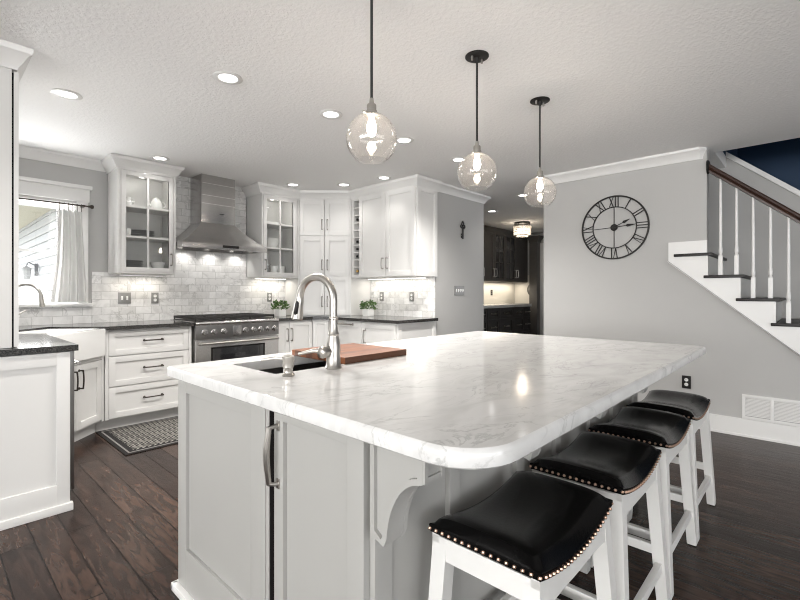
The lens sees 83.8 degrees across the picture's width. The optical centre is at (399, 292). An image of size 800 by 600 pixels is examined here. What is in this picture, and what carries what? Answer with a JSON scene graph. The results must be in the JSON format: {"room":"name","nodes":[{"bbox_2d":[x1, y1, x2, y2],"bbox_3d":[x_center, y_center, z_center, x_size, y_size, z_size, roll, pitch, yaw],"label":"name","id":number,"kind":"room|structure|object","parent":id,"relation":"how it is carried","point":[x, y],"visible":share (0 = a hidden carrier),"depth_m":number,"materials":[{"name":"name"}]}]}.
{"room":"kitchen","nodes":[
{"label":"kitchen","id":0,"kind":"room"},
{"bbox_2d":[19,157,246,325],"bbox_3d":[-2.491,-0.040,4.978,0.160,2.500,4.320,0,0,43],"label":"wall","id":1,"kind":"structure","parent":0,"point":[98,216],"depth_m":4.32,"materials":[{"name":"grey paint"}]},
{"bbox_2d":[19,176,92,306],"bbox_3d":[-3.372,-0.450,3.968,0.200,1.150,1.040,0,0,43],"label":"window","id":2,"kind":"structure","parent":1,"relation":"in","point":[30,186],"depth_m":4.12,"materials":[{"name":"white paint"}]},
{"bbox_2d":[19,197,93,208],"bbox_3d":[-3.299,-0.820,3.893,0.090,0.040,1.050,0,0,43],"label":"curtain rod","id":3,"kind":"object","parent":2,"relation":"attached to","point":[83,206],"visible":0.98,"depth_m":4.06,"materials":[{"name":"brown metal"}]},
{"bbox_2d":[48,202,86,302],"bbox_3d":[-3.058,-0.370,4.120,0.094,0.926,0.300,0,0,43],"label":"curtain","id":4,"kind":"object","parent":3,"relation":"hanging from","point":[69,284],"visible":1,"depth_m":4.11,"materials":[{"name":"white fabric"}]},
{"bbox_2d":[19,145,104,171],"bbox_3d":[-3.323,-1.242,3.910,0.070,0.095,1.322,0,0,43],"label":"trim","id":5,"kind":"structure","parent":1,"relation":"attached to","point":[26,152],"depth_m":4.11,"materials":[{"name":"white paint"}]},
{"bbox_2d":[108,166,175,274],"bbox_3d":[-2.575,-0.693,4.470,0.376,1.005,0.516,0,0,43],"label":"upper cabinet","id":6,"kind":"object","parent":1,"relation":"attached to","point":[142,186],"visible":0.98,"depth_m":4.52,"materials":[{"name":"white paint"}]},
{"bbox_2d":[126,228,130,234],"bbox_3d":[-2.654,-0.591,4.346,0.064,0.080,0.064,0,0,43],"label":"cup","id":7,"kind":"object","parent":6,"relation":"on","point":[128,230],"visible":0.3,"depth_m":4.33,"materials":[{"name":"white ceramic"}]},
{"bbox_2d":[126,197,134,204],"bbox_3d":[-2.657,-0.890,4.372,0.067,0.095,0.083,0,0,43],"label":"creamer","id":8,"kind":"object","parent":6,"relation":"on","point":[128,199],"visible":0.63,"depth_m":4.35,"materials":[{"name":"white ceramic"}]},
{"bbox_2d":[119,274,162,275],"bbox_3d":[-2.622,-0.181,4.527,0.040,0.016,0.400,0,0,43],"label":"light","id":9,"kind":"object","parent":6,"relation":"attached to","point":[119,274],"visible":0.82,"depth_m":4.49,"materials":[{"name":"white paint"}]},
{"bbox_2d":[101,153,184,177],"bbox_3d":[-2.574,-1.232,4.469,0.389,0.112,0.654,0,0,43],"label":"trim","id":10,"kind":"structure","parent":6,"relation":"attached to","point":[111,162],"depth_m":4.31,"materials":[{"name":"white paint"}]},
{"bbox_2d":[126,206,167,215],"bbox_3d":[-2.596,-0.833,4.490,0.291,0.018,0.476,0,0,43],"label":"shelf","id":11,"kind":"object","parent":6,"relation":"attached to","point":[135,211],"depth_m":4.54,"materials":[{"name":"white paint"}]},
{"bbox_2d":[126,237,167,242],"bbox_3d":[-2.596,-0.541,4.490,0.291,0.018,0.476,0,0,43],"label":"shelf","id":12,"kind":"object","parent":6,"relation":"attached to","point":[128,239],"depth_m":4.52,"materials":[{"name":"white paint"}]},
{"bbox_2d":[149,197,165,208],"bbox_3d":[-2.493,-0.913,4.563,0.144,0.140,0.121,0,0,-8],"label":"teapot","id":13,"kind":"object","parent":6,"relation":"on","point":[155,203],"visible":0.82,"depth_m":4.53,"materials":[{"name":"white ceramic"}]},
{"bbox_2d":[150,262,165,267],"bbox_3d":[-2.483,-0.262,4.575,0.148,0.100,0.150,0,0,43],"label":"bowl","id":14,"kind":"object","parent":6,"relation":"in","point":[153,264],"visible":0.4,"depth_m":4.52,"materials":[{"name":"white ceramic"}]},
{"bbox_3d":[-2.592,-0.559,4.486,0.218,0.017,0.220,0,0,43],"label":"plate","id":15,"kind":"object","parent":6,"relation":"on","visible":0},
{"bbox_2d":[131,233,154,235],"bbox_3d":[-2.592,-0.578,4.486,0.218,0.017,0.220,0,0,43],"label":"plate","id":16,"kind":"object","parent":15,"relation":"on","point":[131,233],"visible":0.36,"depth_m":4.40,"materials":[{"name":"black ceramic"}]},
{"bbox_2d":[131,231,154,234],"bbox_3d":[-2.592,-0.596,4.486,0.218,0.017,0.220,0,0,43],"label":"plate","id":17,"kind":"object","parent":16,"relation":"on","point":[133,231],"visible":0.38,"depth_m":4.41,"materials":[{"name":"black ceramic"}]},
{"bbox_2d":[131,230,153,232],"bbox_3d":[-2.592,-0.614,4.486,0.218,0.017,0.220,0,0,43],"label":"plate","id":18,"kind":"object","parent":17,"relation":"on","point":[131,230],"visible":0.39,"depth_m":4.41,"materials":[{"name":"black ceramic"}]},
{"bbox_2d":[19,176,284,325],"bbox_3d":[-2.601,-0.500,4.732,0.012,1.578,3.490,0,0,43],"label":"tile backsplash","id":19,"kind":"structure","parent":1,"relation":"attached to","point":[203,282],"depth_m":4.94,"materials":[{"name":"tile"}]},
{"bbox_2d":[118,292,130,303],"bbox_3d":[-2.785,0.051,4.512,0.016,0.115,0.116,0,0,43],"label":"light switch","id":20,"kind":"object","parent":19,"relation":"attached to","point":[123,297],"visible":1,"depth_m":4.51,"materials":[{"name":"grey metal"}]},
{"bbox_2d":[151,293,158,302],"bbox_3d":[-2.594,0.053,4.723,0.010,0.115,0.070,0,0,43],"label":"outlet","id":21,"kind":"object","parent":19,"relation":"attached to","point":[154,296],"visible":1,"depth_m":4.72,"materials":[{"name":"grey metal"}]},
{"bbox_2d":[267,293,271,301],"bbox_3d":[-1.672,0.052,5.719,0.010,0.115,0.070,0,0,43],"label":"outlet","id":22,"kind":"object","parent":19,"relation":"attached to","point":[269,295],"visible":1,"depth_m":5.71,"materials":[{"name":"grey metal"}]},
{"bbox_2d":[176,173,266,253],"bbox_3d":[-2.034,-0.877,4.972,0.488,0.820,0.946,0,0,43],"label":"range hood","id":23,"kind":"object","parent":1,"relation":"attached to","point":[212,228],"visible":0.99,"depth_m":4.91,"materials":[{"name":"metal"}]},
{"bbox_2d":[247,192,297,277],"bbox_3d":[-1.573,-0.693,5.538,0.396,1.005,0.500,0,0,43],"label":"upper cabinet","id":24,"kind":"object","parent":1,"relation":"attached to","point":[263,207],"visible":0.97,"depth_m":5.49,"materials":[{"name":"white paint"}]},
{"bbox_2d":[254,277,285,279],"bbox_3d":[-1.627,-0.181,5.609,0.050,0.016,0.420,0,0,43],"label":"light","id":25,"kind":"object","parent":24,"relation":"attached to","point":[256,277],"visible":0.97,"depth_m":5.59,"materials":[{"name":"white paint"}]},
{"bbox_2d":[267,238,278,247],"bbox_3d":[-1.599,-0.611,5.529,0.238,0.120,0.240,0,0,43],"label":"bowl","id":26,"kind":"object","parent":24,"relation":"on","point":[271,242],"visible":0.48,"depth_m":5.46,"materials":[{"name":"white ceramic"}]},
{"bbox_2d":[270,266,277,271],"bbox_3d":[-1.564,-0.272,5.523,0.100,0.120,0.100,0,0,43],"label":"cup","id":27,"kind":"object","parent":24,"relation":"in","point":[273,268],"visible":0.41,"depth_m":5.48,"materials":[{"name":"white ceramic"}]},
{"bbox_2d":[267,224,291,229],"bbox_3d":[-1.594,-0.833,5.558,0.311,0.018,0.460,0,0,43],"label":"shelf","id":28,"kind":"object","parent":24,"relation":"attached to","point":[269,226],"depth_m":5.61,"materials":[{"name":"white paint"}]},
{"bbox_2d":[267,248,291,251],"bbox_3d":[-1.594,-0.541,5.558,0.311,0.018,0.460,0,0,43],"label":"shelf","id":29,"kind":"object","parent":24,"relation":"attached to","point":[268,249],"depth_m":5.57,"materials":[{"name":"white paint"}]},
{"bbox_2d":[242,174,442,199],"bbox_3d":[-0.709,-1.232,5.346,2.436,0.112,0.695,0,0,10],"label":"trim","id":30,"kind":"structure","parent":24,"relation":"attached to","point":[418,180],"depth_m":5.34,"materials":[{"name":"white paint"}]},
{"bbox_2d":[0,0,799,233],"bbox_3d":[2.189,-1.350,1.039,12.400,0.120,16.700,0,0,43],"label":"ceiling","id":31,"kind":"structure","parent":0,"point":[623,80],"depth_m":2.76,"materials":[{"name":"white paint"}]},
{"bbox_2d":[51,88,82,99],"bbox_3d":[-2.158,-1.286,2.891,0.168,0.007,0.168,0,0,43],"label":"recessed light","id":32,"kind":"object","parent":31,"relation":"in","point":[63,93],"visible":1,"depth_m":2.88,"materials":[{"name":"white paint"}]},
{"bbox_2d":[150,155,169,160],"bbox_3d":[-2.293,-1.286,4.262,0.168,0.007,0.168,0,0,43],"label":"recessed light","id":33,"kind":"object","parent":31,"relation":"in","point":[155,157],"visible":1,"depth_m":4.26,"materials":[{"name":"white paint"}]},
{"bbox_2d":[213,71,242,84],"bbox_3d":[-1.030,-1.286,2.669,0.168,0.007,0.168,0,0,43],"label":"recessed light","id":34,"kind":"object","parent":31,"relation":"in","point":[226,77],"visible":1,"depth_m":2.66,"materials":[{"name":"white paint"}]},
{"bbox_2d":[286,183,299,186],"bbox_3d":[-1.272,-1.286,5.302,0.168,0.007,0.168,0,0,43],"label":"recessed light","id":35,"kind":"object","parent":31,"relation":"in","point":[287,184],"visible":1,"depth_m":5.29,"materials":[{"name":"white paint"}]},
{"bbox_2d":[319,110,342,118],"bbox_3d":[-0.498,-1.286,3.215,0.168,0.007,0.168,0,0,43],"label":"recessed light","id":36,"kind":"object","parent":31,"relation":"in","point":[328,114],"visible":1,"depth_m":3.21,"materials":[{"name":"white paint"}]},
{"bbox_2d":[337,183,350,186],"bbox_3d":[-0.666,-1.286,5.302,0.168,0.007,0.168,0,0,43],"label":"recessed light","id":37,"kind":"object","parent":31,"relation":"in","point":[338,184],"visible":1,"depth_m":5.29,"materials":[{"name":"white paint"}]},
{"bbox_2d":[346,0,396,162],"bbox_3d":[-0.118,-0.920,1.848,0.212,0.738,0.212,0,0,43],"label":"pendant light","id":38,"kind":"object","parent":31,"relation":"hanging from","point":[371,113],"visible":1,"depth_m":1.84,"materials":[{"name":"clear glass"}]},
{"bbox_2d":[363,98,379,118],"bbox_3d":[-0.118,-0.768,1.848,0.062,0.076,0.079,0,0,6],"label":"socket","id":39,"kind":"object","parent":38,"relation":"attached to","point":[371,112],"depth_m":1.83,"materials":[{"name":"silver metal"}]},
{"bbox_2d":[377,176,390,179],"bbox_3d":[-0.179,-1.286,4.982,0.168,0.007,0.168,0,0,43],"label":"recessed light","id":40,"kind":"object","parent":31,"relation":"in","point":[378,177],"visible":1,"depth_m":4.97,"materials":[{"name":"white paint"}]},
{"bbox_2d":[394,137,413,143],"bbox_3d":[0.034,-1.286,3.760,0.168,0.007,0.168,0,0,43],"label":"recessed light","id":41,"kind":"object","parent":31,"relation":"in","point":[401,140],"visible":0.98,"depth_m":3.76,"materials":[{"name":"white paint"}]},
{"bbox_2d":[450,157,467,162],"bbox_3d":[0.570,-1.286,4.309,0.168,0.007,0.168,0,0,43],"label":"recessed light","id":42,"kind":"object","parent":31,"relation":"in","point":[456,159],"visible":0.95,"depth_m":4.30,"materials":[{"name":"white paint"}]},
{"bbox_2d":[457,50,496,189],"bbox_3d":[0.419,-0.929,2.428,0.212,0.720,0.212,0,0,43],"label":"pendant light","id":43,"kind":"object","parent":31,"relation":"hanging from","point":[475,56],"visible":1,"depth_m":2.42,"materials":[{"name":"clear glass"}]},
{"bbox_2d":[471,141,482,156],"bbox_3d":[0.419,-0.787,2.428,0.062,0.076,0.079,0,0,6],"label":"socket","id":44,"kind":"object","parent":43,"relation":"attached to","point":[476,152],"depth_m":2.41,"materials":[{"name":"silver metal"}]},
{"bbox_2d":[513,221,530,237],"bbox_3d":[2.234,-1.155,8.153,0.324,0.267,0.330,0,0,43],"label":"crystal ceiling light","id":45,"kind":"object","parent":31,"relation":"attached to","point":[519,223],"visible":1,"depth_m":8.09,"materials":[{"name":"black metal"}]},
{"bbox_2d":[523,96,556,206],"bbox_3d":[0.937,-0.937,2.987,0.212,0.704,0.212,0,0,43],"label":"pendant light","id":46,"kind":"object","parent":31,"relation":"hanging from","point":[541,100],"visible":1,"depth_m":2.98,"materials":[{"name":"clear glass"}]},
{"bbox_2d":[535,167,544,179],"bbox_3d":[0.937,-0.802,2.987,0.062,0.076,0.079,0,0,6],"label":"socket","id":47,"kind":"object","parent":46,"relation":"attached to","point":[539,176],"depth_m":2.97,"materials":[{"name":"silver metal"}]},
{"bbox_2d":[0,417,799,599],"bbox_3d":[2.189,1.260,1.039,12.400,0.100,16.700,0,0,43],"label":"floor","id":48,"kind":"structure","parent":0,"point":[118,540],"depth_m":2.23,"materials":[{"name":"brown wood"}]},
{"bbox_2d":[0,351,72,530],"bbox_3d":[-2.269,0.768,2.470,0.634,0.883,0.636,0,0,43],"label":"base cabinet","id":49,"kind":"object","parent":48,"relation":"on","point":[34,388],"visible":0.98,"depth_m":2.38,"materials":[{"name":"white paint"}]},
{"bbox_2d":[66,351,80,489],"bbox_3d":[-2.080,0.770,2.747,0.600,0.880,0.084,0,0,43],"label":"dishwasher","id":50,"kind":"object","parent":48,"relation":"on","point":[72,361],"visible":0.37,"depth_m":2.54,"materials":[{"name":"metal"}]},
{"bbox_2d":[74,356,103,441],"bbox_3d":[-2.820,0.767,3.515,0.614,0.885,0.722,0,0,-2],"label":"base cabinet","id":51,"kind":"object","parent":48,"relation":"on","point":[89,375],"visible":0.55,"depth_m":3.69,"materials":[{"name":"white paint"}]},
{"bbox_2d":[96,416,177,455],"bbox_3d":[-1.690,1.205,4.287,0.815,0.008,1.905,0,0,43],"label":"runner rug","id":52,"kind":"object","parent":48,"relation":"on","point":[141,437],"visible":0.43,"depth_m":3.76,"materials":[{"name":"grey fabric"}]},
{"bbox_2d":[96,326,190,431],"bbox_3d":[-2.536,0.767,4.317,0.652,0.886,0.780,0,0,43],"label":"base cabinet","id":53,"kind":"object","parent":48,"relation":"on","point":[138,388],"visible":0.81,"depth_m":4.09,"materials":[{"name":"white paint"}]},
{"bbox_2d":[0,320,193,356],"bbox_3d":[-2.383,0.306,3.430,2.098,0.033,1.895,0,0,43],"label":"countertop","id":54,"kind":"structure","parent":53,"relation":"on","point":[36,343],"depth_m":3.12,"materials":[{"name":"stone"}]},
{"bbox_2d":[19,283,44,314],"bbox_3d":[-2.993,0.105,3.597,0.255,0.370,0.123,0,0,-17],"label":"kitchen faucet","id":55,"kind":"object","parent":54,"relation":"on","point":[41,298],"visible":0.41,"depth_m":3.57,"materials":[{"name":"silver metal"}]},
{"bbox_2d":[19,328,104,360],"bbox_3d":[-2.759,0.421,3.511,0.475,0.233,0.642,0,0,-2],"label":"farmhouse sink","id":56,"kind":"object","parent":54,"relation":"in","point":[91,342],"visible":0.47,"depth_m":3.63,"materials":[{"name":"white ceramic"}]},
{"bbox_2d":[170,313,278,362],"bbox_3d":[-1.912,0.726,4.927,0.718,0.968,0.928,0,0,43],"label":"gas range","id":57,"kind":"object","parent":48,"relation":"on","point":[214,337],"visible":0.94,"depth_m":4.68,"materials":[{"name":"metal"}]},
{"bbox_2d":[170,318,278,325],"bbox_3d":[-1.931,0.307,4.945,0.667,0.044,0.928,0,0,43],"label":"cooktop","id":58,"kind":"object","parent":57,"relation":"in","point":[203,321],"depth_m":4.71,"materials":[{"name":"metal"}]},
{"bbox_2d":[277,320,311,353],"bbox_3d":[-1.449,0.767,5.485,0.639,0.886,0.500,0,0,43],"label":"base cabinet","id":59,"kind":"object","parent":48,"relation":"on","point":[295,334],"visible":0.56,"depth_m":5.30,"materials":[{"name":"white paint"}]},
{"bbox_2d":[312,319,328,346],"bbox_3d":[-0.977,0.767,5.526,0.214,0.886,0.100,0,0,-2],"label":"cabinet filler","id":60,"kind":"object","parent":48,"relation":"on","point":[320,328],"visible":0.43,"depth_m":5.49,"materials":[{"name":"white paint"}]},
{"bbox_2d":[337,320,362,343],"bbox_3d":[-0.460,0.767,5.493,0.600,0.886,0.664,0,0,43],"label":"dishwasher","id":61,"kind":"object","parent":48,"relation":"on","point":[349,331],"visible":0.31,"depth_m":5.23,"materials":[{"name":"white paint"}]},
{"bbox_2d":[362,321,435,343],"bbox_3d":[-0.020,0.767,5.122,0.550,0.886,0.707,0,0,43],"label":"base cabinet","id":62,"kind":"object","parent":48,"relation":"on","point":[372,332],"visible":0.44,"depth_m":4.92,"materials":[{"name":"white paint"}]},
{"bbox_2d":[270,315,437,323],"bbox_3d":[-0.713,0.306,5.351,1.938,0.033,1.313,0,0,43],"label":"countertop","id":63,"kind":"structure","parent":62,"relation":"on","point":[376,318],"depth_m":5.14,"materials":[{"name":"stone"}]},
{"bbox_2d":[271,299,289,316],"bbox_3d":[-1.492,0.183,5.547,0.262,0.214,0.246,0,0,43],"label":"potted plant","id":64,"kind":"object","parent":63,"relation":"on","point":[278,312],"visible":1,"depth_m":5.51,"materials":[{"name":"green plant"}]},
{"bbox_2d":[285,198,370,315],"bbox_3d":[-0.938,-0.454,5.884,0.859,1.483,0.770,0,0,-42],"label":"pantry","id":65,"kind":"object","parent":63,"relation":"on","point":[324,226],"visible":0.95,"depth_m":5.65,"materials":[{"name":"white paint"}]},
{"bbox_2d":[359,299,377,315],"bbox_3d":[-0.395,0.182,5.594,0.234,0.216,0.242,0,0,-4],"label":"potted plant","id":66,"kind":"object","parent":63,"relation":"on","point":[364,305],"visible":0.99,"depth_m":5.56,"materials":[{"name":"green plant"}]},
{"bbox_2d":[171,380,647,599],"bbox_3d":[0.300,0.773,2.179,1.323,0.874,2.254,0,0,43],"label":"kitchen island","id":67,"kind":"object","parent":48,"relation":"on","point":[272,505],"visible":0.39,"depth_m":1.30,"materials":[{"name":"grey paint"}]},
{"bbox_2d":[167,331,705,469],"bbox_3d":[0.379,0.315,2.137,1.492,0.040,2.300,0,0,43],"label":"island countertop","id":68,"kind":"structure","parent":67,"relation":"on","point":[474,400],"depth_m":1.39,"materials":[{"name":"white stone"}]},
{"bbox_2d":[261,355,294,376],"bbox_3d":[-0.434,0.259,1.598,0.120,0.073,0.046,0,0,14],"label":"soap dispenser","id":69,"kind":"object","parent":68,"relation":"on","point":[287,360],"visible":1,"depth_m":1.58,"materials":[{"name":"silver metal"}]},
{"bbox_2d":[259,361,325,373],"bbox_3d":[-0.358,0.453,1.968,0.370,0.234,0.678,0,0,43],"label":"undermount sink","id":70,"kind":"object","parent":68,"relation":"in","point":[278,370],"visible":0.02,"depth_m":2.10,"materials":[{"name":"metal"}]},
{"bbox_2d":[291,273,341,369],"bbox_3d":[-0.360,0.107,1.770,0.257,0.375,0.131,0,0,31],"label":"island faucet","id":71,"kind":"object","parent":68,"relation":"on","point":[331,351],"visible":1,"depth_m":1.74,"materials":[{"name":"silver metal"}]},
{"bbox_2d":[292,343,406,363],"bbox_3d":[-0.238,0.280,2.108,0.385,0.028,0.380,0,0,43],"label":"cutting board","id":72,"kind":"object","parent":68,"relation":"on","point":[350,352],"visible":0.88,"depth_m":2.03,"materials":[{"name":"brown wood"}]},
{"bbox_2d":[484,306,530,333],"bbox_3d":[1.817,0.745,8.744,0.645,0.930,2.100,0,0,43],"label":"base cabinet","id":73,"kind":"object","parent":48,"relation":"on","point":[509,319],"visible":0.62,"depth_m":8.64,"materials":[{"name":"black wood"}]},
{"bbox_2d":[484,303,531,308],"bbox_3d":[1.806,0.252,8.754,0.626,0.054,2.140,0,0,43],"label":"countertop","id":74,"kind":"structure","parent":73,"relation":"on","point":[500,305],"depth_m":8.73,"materials":[{"name":"white stone"}]},
{"bbox_2d":[428,471,616,599],"bbox_3d":[0.354,0.895,1.234,0.342,0.630,0.545,0,0,43],"label":"bar stool","id":75,"kind":"object","parent":48,"relation":"on","point":[528,539],"visible":1,"depth_m":1.15,"materials":[{"name":"black leather"}]},
{"bbox_2d":[527,235,543,334],"bbox_3d":[2.903,0.000,9.537,0.280,2.420,0.240,0,0,43],"label":"tall cabinet","id":76,"kind":"object","parent":48,"relation":"on","point":[534,241],"visible":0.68,"depth_m":9.54,"materials":[{"name":"black wood"}]},
{"bbox_2d":[529,432,669,599],"bbox_3d":[0.741,0.895,1.650,0.342,0.630,0.545,0,0,43],"label":"bar stool","id":77,"kind":"object","parent":48,"relation":"on","point":[619,469],"visible":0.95,"depth_m":1.58,"materials":[{"name":"black leather"}]},
{"bbox_2d":[588,407,697,599],"bbox_3d":[1.126,0.895,2.066,0.342,0.630,0.545,0,0,43],"label":"bar stool","id":78,"kind":"object","parent":48,"relation":"on","point":[668,432],"visible":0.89,"depth_m":1.99,"materials":[{"name":"white paint"}]},
{"bbox_2d":[626,390,715,540],"bbox_3d":[1.499,0.895,2.470,0.342,0.630,0.545,0,0,43],"label":"bar stool","id":79,"kind":"object","parent":48,"relation":"on","point":[695,407],"visible":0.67,"depth_m":2.46,"materials":[{"name":"white paint"}]},
{"bbox_2d":[667,160,799,355],"bbox_3d":[3.495,0.016,3.803,1.940,2.388,0.950,0,0,43],"label":"staircase","id":80,"kind":"structure","parent":48,"relation":"on","point":[693,258],"depth_m":3.79,"materials":[{"name":"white wood"}]},
{"bbox_2d":[386,192,483,335],"bbox_3d":[0.035,-0.040,6.271,1.990,2.500,1.050,0,0,43],"label":"wall","id":81,"kind":"structure","parent":0,"point":[460,262],"depth_m":5.56,"materials":[{"name":"grey paint"}]},
{"bbox_2d":[351,199,367,278],"bbox_3d":[-0.440,-0.693,5.747,0.165,1.005,0.355,0,0,43],"label":"wine rack","id":82,"kind":"object","parent":81,"relation":"attached to","point":[354,203],"visible":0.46,"depth_m":5.66,"materials":[{"name":"white paint"}]},
{"bbox_2d":[359,185,436,277],"bbox_3d":[-0.052,-0.693,5.349,0.944,1.005,0.417,0,0,43],"label":"upper cabinet","id":83,"kind":"object","parent":81,"relation":"attached to","point":[398,227],"visible":0.98,"depth_m":5.13,"materials":[{"name":"white paint"}]},
{"bbox_2d":[368,277,426,279],"bbox_3d":[-0.056,-0.181,5.496,0.950,0.016,0.050,0,0,43],"label":"light","id":84,"kind":"object","parent":83,"relation":"attached to","point":[397,277],"visible":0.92,"depth_m":5.43,"materials":[{"name":"white paint"}]},
{"bbox_2d":[371,277,434,317],"bbox_3d":[-0.038,0.044,5.614,1.215,0.489,0.012,0,0,43],"label":"tile backsplash","id":85,"kind":"structure","parent":81,"relation":"attached to","point":[396,302],"depth_m":5.52,"materials":[{"name":"tile"}]},
{"bbox_2d":[380,292,383,300],"bbox_3d":[-0.239,0.045,5.785,0.070,0.115,0.010,0,0,43],"label":"outlet","id":86,"kind":"object","parent":85,"relation":"attached to","point":[381,293],"visible":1,"depth_m":5.78,"materials":[{"name":"grey metal"}]},
{"bbox_2d":[409,292,413,300],"bbox_3d":[0.141,0.045,5.433,0.070,0.115,0.010,0,0,43],"label":"outlet","id":87,"kind":"object","parent":85,"relation":"attached to","point":[411,294],"visible":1,"depth_m":5.43,"materials":[{"name":"grey metal"}]},
{"bbox_2d":[454,286,463,294],"bbox_3d":[0.727,-0.031,5.541,0.016,0.101,0.192,0,0,43],"label":"light switch","id":88,"kind":"object","parent":81,"relation":"attached to","point":[458,290],"visible":1,"depth_m":5.54,"materials":[{"name":"grey metal"}]},
{"bbox_2d":[460,221,464,238],"bbox_3d":[0.789,-0.794,5.603,0.022,0.228,0.106,0,0,43],"label":"ornament","id":89,"kind":"object","parent":81,"relation":"attached to","point":[463,225],"visible":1,"depth_m":5.59,"materials":[{"name":"black metal"}]},
{"bbox_2d":[439,183,490,203],"bbox_3d":[0.209,-1.242,6.164,1.730,0.095,1.110,0,0,43],"label":"trim","id":90,"kind":"structure","parent":81,"relation":"attached to","point":[445,188],"depth_m":5.57,"materials":[{"name":"white paint"}]},
{"bbox_2d":[517,233,543,303],"bbox_3d":[4.105,-0.040,8.738,4.050,2.500,0.120,0,0,43],"label":"wall","id":91,"kind":"structure","parent":0,"point":[540,234],"depth_m":9.83,"materials":[{"name":"grey paint"}]},
{"bbox_2d":[484,275,528,303],"bbox_3d":[1.946,-0.083,8.923,0.630,0.614,2.540,0,0,43],"label":"backsplash","id":92,"kind":"structure","parent":91,"relation":"attached to","point":[502,292],"depth_m":9.76,"materials":[{"name":"beige tile"}]},
{"bbox_2d":[540,243,543,334],"bbox_3d":[3.427,0.070,9.257,1.230,2.280,0.040,0,0,43],"label":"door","id":93,"kind":"structure","parent":91,"relation":"in","point":[541,244],"depth_m":9.58,"materials":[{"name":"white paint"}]},
{"bbox_2d":[544,148,799,417],"bbox_3d":[2.728,-0.040,4.009,2.965,2.500,0.110,0,0,43],"label":"wall","id":94,"kind":"structure","parent":0,"point":[639,296],"depth_m":4.24,"materials":[{"name":"grey paint"}]},
{"bbox_2d":[582,195,649,258],"bbox_3d":[2.138,-0.655,4.458,0.639,0.639,0.019,0,0,43],"label":"wall clock","id":95,"kind":"object","parent":94,"relation":"attached to","point":[614,227],"visible":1,"depth_m":4.45,"materials":[{"name":"black metal"}]},
{"bbox_2d":[542,147,706,185],"bbox_3d":[2.135,-1.242,4.436,1.515,0.095,0.070,0,0,43],"label":"trim","id":96,"kind":"structure","parent":94,"relation":"attached to","point":[695,153],"depth_m":4.34,"materials":[{"name":"white paint"}]},
{"bbox_2d":[682,375,690,388],"bbox_3d":[2.598,0.808,4.047,0.070,0.115,0.010,0,0,43],"label":"outlet","id":97,"kind":"object","parent":94,"relation":"attached to","point":[686,380],"visible":1,"depth_m":4.04,"materials":[{"name":"black plastic"}]},
{"bbox_2d":[699,413,799,446],"bbox_3d":[2.682,1.135,3.960,2.965,0.150,0.024,0,0,43],"label":"baseboard","id":98,"kind":"structure","parent":94,"relation":"attached to","point":[767,431],"depth_m":3.70,"materials":[{"name":"white paint"}]},
{"bbox_2d":[742,394,799,426],"bbox_3d":[3.171,0.956,3.513,0.760,0.205,0.014,0,0,43],"label":"air vent","id":99,"kind":"object","parent":94,"relation":"in","point":[759,408],"visible":1,"depth_m":3.64,"materials":[{"name":"white metal"}]},
{"bbox_2d":[709,157,799,286],"bbox_3d":[3.927,-0.111,4.160,4.490,2.643,0.120,0,0,43],"label":"wall","id":100,"kind":"structure","parent":0,"point":[763,185],"depth_m":4.43,"materials":[{"name":"grey paint"}]},
{"bbox_2d":[709,230,799,322],"bbox_3d":[3.509,-0.035,4.451,3.100,2.490,0.020,0,0,43],"label":"trim","id":101,"kind":"structure","parent":100,"relation":"attached to","point":[779,282],"depth_m":4.40,"materials":[{"name":"grey paint"}]},
{"bbox_2d":[726,152,799,196],"bbox_3d":[4.487,-0.148,3.637,2.958,2.617,0.165,0,0,43],"label":"trim","id":102,"kind":"structure","parent":100,"relation":"attached to","point":[771,178],"depth_m":4.38,"materials":[{"name":"white paint"}]},
{"bbox_2d":[723,138,799,189],"bbox_3d":[5.170,-1.440,3.125,4.860,5.300,1.890,0,0,43],"label":"wall","id":103,"kind":"structure","parent":0,"point":[779,159],"depth_m":5.05,"materials":[{"name":"paint"}]},
{"bbox_3d":[1.682,-0.040,9.175,0.100,2.500,5.450,0,0,43],"label":"wall","id":104,"kind":"structure","parent":0,"visible":0},
{"bbox_2d":[484,225,529,282],"bbox_3d":[1.854,-0.755,8.982,0.385,1.050,2.500,0,0,43],"label":"upper cabinet","id":105,"kind":"object","parent":104,"relation":"attached to","point":[505,254],"visible":0.66,"depth_m":9.06,"materials":[{"name":"black wood"}]},
{"bbox_3d":[-3.093,-0.040,2.694,2.060,2.500,0.150,0,0,43],"label":"wall","id":106,"kind":"structure","parent":0,"visible":0},
{"bbox_2d":[0,66,18,348],"bbox_3d":[-2.435,-0.486,2.470,0.750,1.548,0.409,0,0,43],"label":"upper cabinet","id":107,"kind":"object","parent":106,"relation":"attached to","point":[9,81],"visible":0.95,"depth_m":2.33,"materials":[{"name":"white paint"}]},
{"bbox_2d":[0,39,33,81],"bbox_3d":[-2.433,-1.232,2.502,0.929,0.112,0.465,0,0,43],"label":"trim","id":108,"kind":"structure","parent":107,"relation":"attached to","point":[16,57],"depth_m":2.32,"materials":[{"name":"white paint"}]},
{"label":"outside","id":109,"kind":"structure","parent":0,"visible":0},
{"bbox_3d":[-10.409,1.410,10.321,18.700,0.200,17.000,0,0,43],"label":"ground","id":110,"kind":"structure","parent":109,"visible":0},
{"bbox_2d":[19,205,66,297],"bbox_3d":[-6.119,-0.560,9.435,10.600,3.740,3.670,0,0,43],"label":"neighbouring house","id":111,"kind":"structure","parent":110,"relation":"on","point":[37,225],"depth_m":7.99,"materials":[{"name":"white wood"}]},
{"bbox_2d":[21,262,37,279],"bbox_3d":[-6.639,-0.401,7.990,0.150,0.322,0.233,0,0,43],"label":"porch light","id":112,"kind":"object","parent":111,"relation":"attached to","point":[26,271],"visible":1,"depth_m":7.94,"materials":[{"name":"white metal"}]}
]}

